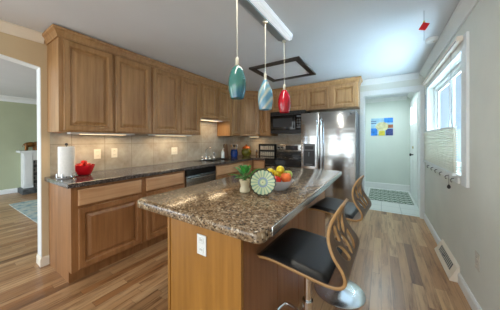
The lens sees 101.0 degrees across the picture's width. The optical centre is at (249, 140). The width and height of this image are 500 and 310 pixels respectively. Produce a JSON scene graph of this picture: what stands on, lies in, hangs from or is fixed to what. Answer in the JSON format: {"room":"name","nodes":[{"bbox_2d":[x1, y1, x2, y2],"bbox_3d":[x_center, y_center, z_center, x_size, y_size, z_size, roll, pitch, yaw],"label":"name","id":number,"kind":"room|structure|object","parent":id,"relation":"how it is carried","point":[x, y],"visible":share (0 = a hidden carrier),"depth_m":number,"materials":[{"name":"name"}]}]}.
{"room":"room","nodes":[
{"label":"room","id":0,"kind":"room"},
{"bbox_2d":[0,101,36,189],"bbox_3d":[-6.268,0.106,4.585,0.100,2.379,6.200,0,0,32],"label":"wall","id":1,"kind":"structure","parent":0,"point":[18,121],"depth_m":5.13,"materials":[{"name":"green paint"}]},
{"bbox_2d":[0,188,17,194],"bbox_3d":[-6.855,1.246,3.554,0.016,0.110,3.820,0,0,32],"label":"baseboard","id":2,"kind":"structure","parent":1,"relation":"attached to","point":[14,190],"depth_m":5.04,"materials":[{"name":"white paint"}]},
{"bbox_2d":[0,95,36,104],"bbox_3d":[-6.214,-1.018,4.486,0.100,0.128,6.100,0,0,32],"label":"trim","id":3,"kind":"structure","parent":1,"relation":"attached to","point":[2,97],"depth_m":5.15,"materials":[{"name":"white paint"}]},
{"bbox_2d":[0,32,243,256],"bbox_3d":[-1.977,0.100,2.487,0.133,2.379,6.870,0,0,32],"label":"wall","id":4,"kind":"structure","parent":0,"point":[137,150],"depth_m":2.58,"materials":[{"name":"tile"}]},
{"bbox_2d":[0,54,41,256],"bbox_3d":[-2.750,0.176,1.280,0.123,2.048,2.064,0,0,32],"label":"trim","id":5,"kind":"structure","parent":4,"relation":"attached to","point":[39,180],"depth_m":2.13,"materials":[{"name":"white paint"}]},
{"bbox_2d":[0,19,43,43],"bbox_3d":[-2.924,-1.037,0.822,0.075,0.086,3.055,0,0,32],"label":"trim","id":6,"kind":"structure","parent":4,"relation":"attached to","point":[6,27],"depth_m":1.97,"materials":[{"name":"beige paint"}]},
{"bbox_2d":[36,254,48,267],"bbox_3d":[-2.173,1.244,2.170,0.141,0.095,0.079,0,0,32],"label":"baseboard","id":7,"kind":"structure","parent":4,"relation":"attached to","point":[41,261],"depth_m":2.13,"materials":[{"name":"beige paint"}]},
{"bbox_2d":[47,37,113,132],"bbox_3d":[-1.837,-0.557,2.258,0.364,0.935,0.480,0,0,32],"label":"upper cabinet","id":8,"kind":"object","parent":4,"relation":"attached to","point":[80,97],"visible":0.86,"depth_m":2.11,"materials":[{"name":"brown wood"}]},
{"bbox_2d":[67,132,134,134],"bbox_3d":[-1.721,-0.080,2.436,0.100,0.021,0.660,0,0,32],"label":"light","id":9,"kind":"object","parent":8,"relation":"attached to","point":[81,133],"visible":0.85,"depth_m":2.35,"materials":[{"name":"white paint"}]},
{"bbox_2d":[42,24,362,94],"bbox_3d":[-0.268,-1.046,3.523,4.573,0.083,1.773,0,0,-23],"label":"crown molding","id":10,"kind":"structure","parent":8,"relation":"attached to","point":[52,32],"depth_m":2.66,"materials":[{"name":"brown wood"}]},
{"bbox_2d":[94,149,100,158],"bbox_3d":[-1.868,0.162,2.525,0.009,0.118,0.072,0,0,32],"label":"wall outlet","id":11,"kind":"object","parent":4,"relation":"attached to","point":[97,152],"visible":1,"depth_m":2.52,"materials":[{"name":"beige plastic"}]},
{"bbox_2d":[111,148,116,157],"bbox_3d":[-1.766,0.158,2.685,0.009,0.118,0.072,0,0,32],"label":"wall outlet","id":12,"kind":"object","parent":4,"relation":"attached to","point":[113,150],"visible":1,"depth_m":2.67,"materials":[{"name":"beige plastic"}]},
{"bbox_2d":[113,54,150,133],"bbox_3d":[-1.584,-0.560,2.655,0.364,0.935,0.458,0,0,32],"label":"upper cabinet","id":13,"kind":"object","parent":4,"relation":"attached to","point":[131,79],"visible":0.8,"depth_m":2.53,"materials":[{"name":"brown wood"}]},
{"bbox_2d":[151,66,179,134],"bbox_3d":[-1.336,-0.562,3.044,0.364,0.935,0.463,0,0,32],"label":"upper cabinet","id":14,"kind":"object","parent":4,"relation":"attached to","point":[165,85],"visible":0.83,"depth_m":2.92,"materials":[{"name":"brown wood"}]},
{"bbox_2d":[171,147,176,154],"bbox_3d":[-1.269,0.169,3.465,0.009,0.118,0.118,0,0,32],"label":"wall outlet","id":15,"kind":"object","parent":4,"relation":"attached to","point":[173,149],"visible":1,"depth_m":3.45,"materials":[{"name":"beige plastic"}]},
{"bbox_2d":[179,75,200,134],"bbox_3d":[-1.097,-0.564,3.420,0.364,0.935,0.426,0,0,32],"label":"upper cabinet","id":16,"kind":"object","parent":4,"relation":"attached to","point":[190,116],"visible":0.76,"depth_m":3.30,"materials":[{"name":"brown wood"}]},
{"bbox_2d":[148,134,191,135],"bbox_3d":[-1.222,-0.085,3.220,0.100,0.021,0.720,0,0,32],"label":"light","id":17,"kind":"object","parent":16,"relation":"attached to","point":[148,134],"visible":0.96,"depth_m":3.06,"materials":[{"name":"white paint"}]},
{"bbox_2d":[200,82,229,121],"bbox_3d":[-0.765,-0.717,3.941,0.364,0.635,0.810,0,0,32],"label":"upper cabinet","id":18,"kind":"object","parent":4,"relation":"attached to","point":[214,101],"visible":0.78,"depth_m":3.80,"materials":[{"name":"brown wood"}]},
{"bbox_2d":[201,119,221,121],"bbox_3d":[-0.766,-0.388,3.936,0.100,0.021,0.620,0,0,32],"label":"light","id":19,"kind":"object","parent":18,"relation":"attached to","point":[201,119],"visible":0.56,"depth_m":3.89,"materials":[{"name":"white paint"}]},
{"bbox_2d":[217,98,240,135],"bbox_3d":[-0.447,-0.569,4.440,0.364,0.935,0.365,0,0,32],"label":"upper cabinet","id":20,"kind":"object","parent":4,"relation":"attached to","point":[232,127],"visible":0.52,"depth_m":4.30,"materials":[{"name":"brown wood"}]},
{"bbox_2d":[239,95,259,136],"bbox_3d":[-0.050,-0.572,4.795,0.653,0.935,0.658,0,0,32],"label":"upper cabinet","id":21,"kind":"object","parent":4,"relation":"attached to","point":[249,108],"visible":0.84,"depth_m":4.54,"materials":[{"name":"brown wood"}]},
{"bbox_2d":[0,0,459,99],"bbox_3d":[-1.944,-1.144,3.603,8.650,0.100,9.200,0,0,32],"label":"ceiling","id":22,"kind":"structure","parent":0,"point":[337,39],"depth_m":2.09,"materials":[{"name":"paint"}]},
{"bbox_2d":[236,0,292,41],"bbox_3d":[-0.015,-1.069,1.563,0.167,0.044,1.530,0,0,32],"label":"light bar","id":23,"kind":"object","parent":22,"relation":"attached to","point":[260,10],"visible":0.91,"depth_m":1.77,"materials":[{"name":"metal"}]},
{"bbox_2d":[228,49,245,99],"bbox_3d":[-0.091,-0.674,1.462,0.128,0.750,0.128,0,0,32],"label":"pendant lamp","id":24,"kind":"object","parent":23,"relation":"hanging from","point":[237,80],"visible":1,"depth_m":1.42,"materials":[{"name":"teal glass"}]},
{"bbox_2d":[235,57,238,64],"bbox_3d":[-0.091,-0.559,1.462,0.028,0.068,0.028,0,0,32],"label":"socket","id":25,"kind":"object","parent":24,"relation":"attached to","point":[236,59],"depth_m":1.45,"materials":[{"name":"white metal"}]},
{"bbox_2d":[258,20,272,110],"bbox_3d":[0.135,-0.662,1.817,0.136,0.778,0.136,0,0,32],"label":"pendant lamp","id":26,"kind":"object","parent":23,"relation":"hanging from","point":[265,95],"visible":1,"depth_m":1.77,"materials":[{"name":"blue glass"}]},
{"bbox_2d":[278,40,290,112],"bbox_3d":[0.361,-0.674,2.173,0.136,0.758,0.136,0,0,32],"label":"pendant lamp","id":27,"kind":"object","parent":23,"relation":"hanging from","point":[284,101],"visible":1,"depth_m":2.13,"materials":[{"name":"red glass"}]},
{"bbox_2d":[249,56,315,81],"bbox_3d":[0.530,-1.086,3.225,0.780,0.028,0.820,0,0,32],"label":"attic hatch","id":28,"kind":"object","parent":22,"relation":"attached to","point":[295,67],"visible":0.98,"depth_m":3.15,"materials":[{"name":"white paint"}]},
{"bbox_2d":[419,21,429,29],"bbox_3d":[1.472,-0.971,1.742,0.073,0.254,0.016,0,0,32],"label":"hanging ornament","id":29,"kind":"object","parent":22,"relation":"hanging from","point":[424,25],"visible":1,"depth_m":1.74,"materials":[{"name":"red plastic"}]},
{"bbox_2d":[425,36,438,43],"bbox_3d":[1.960,-1.080,2.220,0.108,0.042,0.108,0,0,32],"label":"smoke detector","id":30,"kind":"object","parent":22,"relation":"attached to","point":[433,39],"visible":1,"depth_m":2.19,"materials":[{"name":"white paint"}]},
{"bbox_2d":[0,187,471,309],"bbox_3d":[-1.937,1.336,3.612,8.650,0.100,9.200,0,0,32],"label":"floor","id":31,"kind":"structure","parent":0,"point":[397,265],"depth_m":1.99,"materials":[{"name":"brown wood"}]},
{"bbox_2d":[9,199,37,222],"bbox_3d":[-3.652,1.284,4.224,2.000,0.010,1.410,0,0,32],"label":"living room rug","id":32,"kind":"object","parent":31,"relation":"on","point":[28,208],"visible":0.21,"depth_m":3.90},
{"bbox_2d":[16,150,36,194],"bbox_3d":[-5.260,0.767,5.607,0.499,1.045,1.400,0,0,32],"label":"fireplace","id":33,"kind":"object","parent":31,"relation":"on","point":[28,158],"visible":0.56,"depth_m":5.13,"materials":[{"name":"white paint"}]},
{"bbox_2d":[16,150,36,153],"bbox_3d":[-5.317,0.276,5.640,0.369,0.064,1.400,0,0,32],"label":"mantel shelf","id":34,"kind":"object","parent":33,"relation":"attached to","point":[29,151],"depth_m":5.12,"materials":[{"name":"white paint"}]},
{"bbox_2d":[22,141,36,150],"bbox_3d":[-5.544,0.131,5.257,0.120,0.232,0.364,0,0,32],"label":"elephant figurine","id":35,"kind":"object","parent":33,"relation":"on","point":[27,145],"visible":0.74,"depth_m":5.20,"materials":[{"name":"brown wood"}]},
{"bbox_2d":[48,177,143,282],"bbox_3d":[-1.664,0.853,2.268,0.644,0.873,0.659,0,0,32],"label":"base cabinet","id":36,"kind":"object","parent":31,"relation":"on","point":[92,228],"visible":0.84,"depth_m":2.02,"materials":[{"name":"brown wood"}]},
{"bbox_2d":[140,171,184,249],"bbox_3d":[-1.327,0.850,2.797,0.644,0.873,0.594,0,0,32],"label":"base cabinet","id":37,"kind":"object","parent":31,"relation":"on","point":[155,226],"visible":0.45,"depth_m":2.52,"materials":[{"name":"brown wood"}]},
{"bbox_2d":[185,166,215,186],"bbox_3d":[-0.960,0.848,3.286,0.629,0.872,0.618,0,0,32],"label":"dishwasher","id":38,"kind":"object","parent":31,"relation":"on","point":[206,174],"visible":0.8,"depth_m":3.09,"materials":[{"name":"black metal"}]},
{"bbox_2d":[215,161,242,179],"bbox_3d":[-0.607,0.844,3.926,0.644,0.873,0.836,0,0,32],"label":"base cabinet","id":39,"kind":"object","parent":31,"relation":"on","point":[222,171],"visible":0.16,"depth_m":3.65,"materials":[{"name":"brown wood"}]},
{"bbox_2d":[168,190,324,309],"bbox_3d":[0.183,0.853,1.782,0.525,0.865,1.666,0,0,32],"label":"kitchen island","id":40,"kind":"object","parent":31,"relation":"on","point":[232,275],"visible":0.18,"depth_m":1.11,"materials":[{"name":"brown wood"}]},
{"bbox_2d":[197,233,206,256],"bbox_3d":[-0.252,0.541,1.070,0.064,0.104,0.009,0,0,32],"label":"wall outlet","id":41,"kind":"object","parent":40,"relation":"attached to","point":[201,239],"visible":1,"depth_m":1.07,"materials":[{"name":"white paint"}]},
{"bbox_2d":[137,166,341,243],"bbox_3d":[0.190,0.394,1.910,0.942,0.049,1.991,0,0,32],"label":"island countertop","id":42,"kind":"structure","parent":40,"relation":"on","point":[219,205],"depth_m":1.23,"materials":[{"name":"brown stone"}]},
{"bbox_2d":[229,165,257,192],"bbox_3d":[-0.035,0.276,1.516,0.201,0.191,0.261,0,0,32],"label":"potted plant","id":43,"kind":"object","parent":42,"relation":"on","point":[244,182],"visible":0.96,"depth_m":1.48,"materials":[{"name":"green plant"}]},
{"bbox_2d":[250,169,275,195],"bbox_3d":[0.087,0.279,1.389,0.176,0.183,0.077,0,0,6],"label":"decorative plate","id":44,"kind":"object","parent":42,"relation":"on","point":[259,176],"visible":1,"depth_m":1.37,"materials":[{"name":"green ceramic"}]},
{"bbox_2d":[275,178,293,190],"bbox_3d":[0.222,0.332,1.568,0.224,0.078,0.224,0,0,32],"label":"fruit bowl","id":45,"kind":"object","parent":42,"relation":"on","point":[280,186],"visible":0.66,"depth_m":1.49,"materials":[{"name":"white ceramic"}]},
{"bbox_2d":[275,175,280,181],"bbox_3d":[0.193,0.290,1.515,0.072,0.070,0.071,0,0,-25],"label":"apple","id":46,"kind":"object","parent":45,"relation":"in","point":[278,179],"visible":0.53,"depth_m":1.49,"materials":[{"name":"red food"}]},
{"bbox_2d":[276,166,283,173],"bbox_3d":[0.232,0.221,1.571,0.062,0.062,0.064,0,0,39],"label":"lemon","id":47,"kind":"object","parent":45,"relation":"in","point":[280,169],"visible":1,"depth_m":1.55,"materials":[{"name":"yellow food"}]},
{"bbox_2d":[281,172,291,181],"bbox_3d":[0.267,0.272,1.527,0.080,0.078,0.079,0,0,32],"label":"peach","id":48,"kind":"object","parent":45,"relation":"in","point":[285,177],"visible":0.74,"depth_m":1.50,"materials":[{"name":"orange food"}]},
{"bbox_2d":[243,160,264,171],"bbox_3d":[-0.002,0.840,4.600,0.941,0.873,0.948,0,0,32],"label":"base cabinet","id":49,"kind":"object","parent":31,"relation":"on","point":[255,164],"visible":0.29,"depth_m":4.29,"materials":[{"name":"brown wood"}]},
{"bbox_2d":[44,155,275,188],"bbox_3d":[-0.741,0.388,3.441,0.943,0.042,3.695,0,0,32],"label":"countertop","id":50,"kind":"structure","parent":49,"relation":"on","point":[97,177],"depth_m":2.50,"materials":[{"name":"stone"}]},
{"bbox_2d":[56,143,76,178],"bbox_3d":[-1.866,0.199,2.096,0.160,0.353,0.160,0,0,32],"label":"paper towel holder","id":51,"kind":"object","parent":50,"relation":"on","point":[66,155],"visible":1,"depth_m":2.05,"materials":[{"name":"white paper"}]},
{"bbox_2d":[75,164,94,174],"bbox_3d":[-1.829,0.321,2.275,0.196,0.108,0.196,0,0,32],"label":"bowl","id":52,"kind":"object","parent":50,"relation":"on","point":[81,170],"visible":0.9,"depth_m":2.22,"materials":[{"name":"ceramic"}]},
{"bbox_2d":[197,158,234,161],"bbox_3d":[-0.630,0.441,3.901,0.445,0.160,0.730,0,0,32],"label":"sink","id":53,"kind":"object","parent":50,"relation":"in","point":[215,159],"visible":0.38,"depth_m":3.96,"materials":[{"name":"metal"}]},
{"bbox_2d":[223,144,228,156],"bbox_3d":[-0.530,0.215,4.560,0.056,0.294,0.120,0,0,32],"label":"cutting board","id":54,"kind":"object","parent":50,"relation":"on","point":[224,145],"visible":0.98,"depth_m":4.55,"materials":[{"name":"brown wood"}]},
{"bbox_2d":[230,149,237,156],"bbox_3d":[-0.357,0.280,4.651,0.170,0.165,0.169,0,0,32],"label":"utensil crock","id":55,"kind":"object","parent":50,"relation":"on","point":[234,153],"visible":0.97,"depth_m":4.59,"materials":[{"name":"blue ceramic"}]},
{"bbox_2d":[241,144,251,155],"bbox_3d":[-0.085,0.222,4.893,0.235,0.276,0.236,0,0,-10],"label":"cookie jar","id":56,"kind":"object","parent":50,"relation":"on","point":[246,150],"visible":0.99,"depth_m":4.81,"materials":[{"name":"green ceramic"}]},
{"bbox_2d":[259,144,276,156],"bbox_3d":[0.408,0.217,4.820,0.420,0.285,0.098,0,0,32],"label":"spice rack","id":57,"kind":"object","parent":50,"relation":"on","point":[268,145],"visible":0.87,"depth_m":4.82,"materials":[{"name":"black plastic"}]},
{"bbox_2d":[265,144,300,167],"bbox_3d":[0.773,0.665,4.236,0.748,1.180,0.711,0,0,32],"label":"range","id":58,"kind":"object","parent":31,"relation":"on","point":[288,155],"visible":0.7,"depth_m":4.34,"materials":[{"name":"black metal"}]},
{"bbox_2d":[265,156,300,160],"bbox_3d":[0.769,0.361,4.231,0.748,0.017,0.560,0,0,32],"label":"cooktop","id":59,"kind":"object","parent":58,"relation":"in","point":[278,158],"depth_m":4.12,"materials":[{"name":"black glass"}]},
{"bbox_2d":[257,198,358,309],"bbox_3d":[0.305,0.786,1.073,0.429,1.001,0.404,0,0,34],"label":"bar stool","id":60,"kind":"object","parent":31,"relation":"on","point":[326,261],"visible":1,"depth_m":0.98,"materials":[{"name":"black leather"}]},
{"bbox_2d":[260,228,341,283],"bbox_3d":[0.286,0.563,1.084,0.331,0.038,0.372,0,0,34],"label":"cushion","id":61,"kind":"object","parent":60,"relation":"on","point":[306,254],"depth_m":1.00,"materials":[{"name":"black leather"}]},
{"bbox_2d":[301,110,358,213],"bbox_3d":[1.469,0.387,3.781,0.895,1.775,0.708,0,0,32],"label":"refrigerator","id":62,"kind":"object","parent":31,"relation":"on","point":[329,140],"visible":0.72,"depth_m":3.49,"materials":[{"name":"grey metal"}]},
{"bbox_2d":[307,175,371,309],"bbox_3d":[0.761,0.783,1.760,0.429,1.001,0.404,0,0,38],"label":"bar stool","id":63,"kind":"object","parent":31,"relation":"on","point":[352,297],"visible":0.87,"depth_m":1.67,"materials":[{"name":"black fabric"}]},
{"bbox_2d":[310,197,358,218],"bbox_3d":[0.743,0.559,1.772,0.331,0.038,0.372,0,0,38],"label":"cushion","id":64,"kind":"object","parent":63,"relation":"on","point":[328,205],"depth_m":1.71,"materials":[{"name":"black leather"}]},
{"bbox_2d":[368,188,413,204],"bbox_3d":[3.208,1.261,4.751,0.795,0.009,1.150,0,0,32],"label":"entry rug","id":65,"kind":"object","parent":31,"relation":"on","point":[374,194],"visible":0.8,"depth_m":4.65,"materials":[{"name":"green fabric"}]},
{"bbox_2d":[434,239,459,282],"bbox_3d":[2.019,1.204,2.129,0.074,0.150,0.614,0,0,32],"label":"floor vent","id":66,"kind":"object","parent":31,"relation":"in","point":[449,263],"visible":0.99,"depth_m":2.04,"materials":[{"name":"white metal"}]},
{"bbox_2d":[439,246,452,269],"bbox_3d":[2.018,1.193,2.130,0.028,0.061,0.430,0,0,32],"label":"grille","id":67,"kind":"object","parent":66,"relation":"attached to","point":[447,259],"depth_m":2.10,"materials":[{"name":"beige metal"}]},
{"bbox_2d":[244,74,424,203],"bbox_3d":[1.427,0.083,4.315,3.661,2.379,0.128,0,0,32],"label":"wall","id":68,"kind":"structure","parent":0,"point":[253,143],"depth_m":4.49,"materials":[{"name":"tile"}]},
{"bbox_2d":[260,110,277,135],"bbox_3d":[0.424,-0.573,4.664,0.282,0.935,0.369,0,0,32],"label":"upper cabinet","id":69,"kind":"object","parent":68,"relation":"attached to","point":[265,129],"visible":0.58,"depth_m":4.51,"materials":[{"name":"brown wood"}]},
{"bbox_2d":[271,89,305,111],"bbox_3d":[0.863,-0.826,4.383,0.755,0.430,0.369,0,0,32],"label":"upper cabinet","id":70,"kind":"object","parent":68,"relation":"attached to","point":[298,97],"visible":0.49,"depth_m":4.14,"materials":[{"name":"brown wood"}]},
{"bbox_2d":[270,110,310,133],"bbox_3d":[0.848,-0.382,4.358,0.752,0.452,0.432,0,0,32],"label":"microwave","id":71,"kind":"object","parent":70,"relation":"attached to","point":[280,123],"visible":0.73,"depth_m":4.22,"materials":[{"name":"black plastic"}]},
{"bbox_2d":[306,82,359,112],"bbox_3d":[1.567,-0.816,3.935,0.909,0.450,0.369,0,0,32],"label":"upper cabinet","id":72,"kind":"object","parent":68,"relation":"attached to","point":[342,96],"visible":0.95,"depth_m":3.79,"materials":[{"name":"brown wood"}]},
{"bbox_2d":[360,72,418,85],"bbox_3d":[2.394,-1.063,3.583,0.841,0.086,0.075,0,0,32],"label":"trim","id":73,"kind":"structure","parent":68,"relation":"attached to","point":[410,76],"depth_m":3.55,"materials":[{"name":"white paint"}]},
{"bbox_2d":[360,85,424,218],"bbox_3d":[2.475,0.182,3.645,0.929,2.180,0.142,0,0,32],"label":"trim","id":74,"kind":"structure","parent":68,"relation":"attached to","point":[419,88],"depth_m":3.44,"materials":[{"name":"white paint"}]},
{"bbox_2d":[365,97,410,184],"bbox_3d":[3.469,0.073,5.521,1.320,2.379,0.100,0,0,32],"label":"wall","id":75,"kind":"structure","parent":0,"point":[387,158],"depth_m":5.36,"materials":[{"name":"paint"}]},
{"bbox_2d":[371,118,392,135],"bbox_3d":[3.480,-0.367,5.444,0.490,0.460,0.014,0,0,32],"label":"print","id":76,"kind":"object","parent":75,"relation":"attached to","point":[379,126],"visible":1,"depth_m":5.44},
{"bbox_2d":[365,96,406,102],"bbox_3d":[3.427,-1.072,5.438,1.140,0.086,0.075,0,0,32],"label":"trim","id":77,"kind":"structure","parent":75,"relation":"attached to","point":[398,97],"depth_m":5.36,"materials":[{"name":"white paint"}]},
{"bbox_2d":[365,181,409,190],"bbox_3d":[3.483,1.188,5.449,1.220,0.150,0.016,0,0,32],"label":"baseboard","id":78,"kind":"structure","parent":75,"relation":"attached to","point":[367,184],"depth_m":5.37,"materials":[{"name":"white paint"}]},
{"bbox_2d":[425,0,499,309],"bbox_3d":[1.077,0.098,0.470,0.120,2.379,6.750,0,0,32],"label":"wall","id":79,"kind":"structure","parent":0,"point":[467,220],"depth_m":1.48,"materials":[{"name":"beige paint"}]},
{"bbox_2d":[425,95,425,127],"bbox_3d":[2.752,-0.463,3.222,0.010,0.530,0.125,0,0,32],"label":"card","id":80,"kind":"object","parent":79,"relation":"attached to","point":[425,95],"visible":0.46,"depth_m":3.24,"materials":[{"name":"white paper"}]},
{"bbox_2d":[424,213,440,244],"bbox_3d":[2.518,1.227,2.858,0.016,0.095,1.145,0,0,32],"label":"baseboard","id":81,"kind":"structure","parent":79,"relation":"attached to","point":[433,232],"depth_m":2.82,"materials":[{"name":"white paint"}]},
{"bbox_2d":[426,31,469,187],"bbox_3d":[2.263,-0.245,2.381,0.162,1.275,1.790,0,0,32],"label":"window","id":82,"kind":"structure","parent":79,"relation":"in","point":[452,94],"depth_m":2.10,"materials":[{"name":"white paint"}]},
{"bbox_2d":[423,35,462,188],"bbox_3d":[2.207,-0.219,2.446,0.060,1.328,1.700,0,0,32],"label":"cellular shade","id":83,"kind":"object","parent":82,"relation":"attached to","point":[440,146],"visible":1,"depth_m":2.17,"materials":[{"name":"fabric"}]},
{"bbox_2d":[419,0,478,77],"bbox_3d":[0.992,-1.048,0.519,0.075,0.086,6.750,0,0,32],"label":"trim","id":84,"kind":"structure","parent":79,"relation":"attached to","point":[464,8],"depth_m":1.98,"materials":[{"name":"white paint"}]},
{"bbox_2d":[458,273,481,309],"bbox_3d":[0.544,1.244,-0.242,0.016,0.095,4.965,0,0,32],"label":"baseboard","id":85,"kind":"structure","parent":79,"relation":"attached to","point":[472,301],"depth_m":1.65,"materials":[{"name":"white paint"}]},
{"bbox_2d":[475,250,479,271],"bbox_3d":[1.663,0.882,1.510,0.009,0.125,0.075,0,0,32],"label":"wall outlet","id":86,"kind":"object","parent":79,"relation":"attached to","point":[477,256],"visible":1,"depth_m":1.50,"materials":[{"name":"beige plastic"}]},
{"bbox_3d":[3.539,0.077,4.309,0.100,2.379,2.130,0,0,32],"label":"wall","id":87,"kind":"structure","parent":0,"visible":0},
{"bbox_2d":[407,93,414,98],"bbox_3d":[3.426,-1.068,4.297,0.075,0.086,2.000,0,0,32],"label":"trim","id":88,"kind":"structure","parent":87,"relation":"attached to","point":[410,95],"depth_m":4.86,"materials":[{"name":"white paint"}]},
{"bbox_2d":[409,92,418,206],"bbox_3d":[3.554,0.166,4.519,0.099,2.200,1.360,0,0,32],"label":"door","id":89,"kind":"structure","parent":87,"relation":"in","point":[414,104],"depth_m":4.29,"materials":[{"name":"white paint"}]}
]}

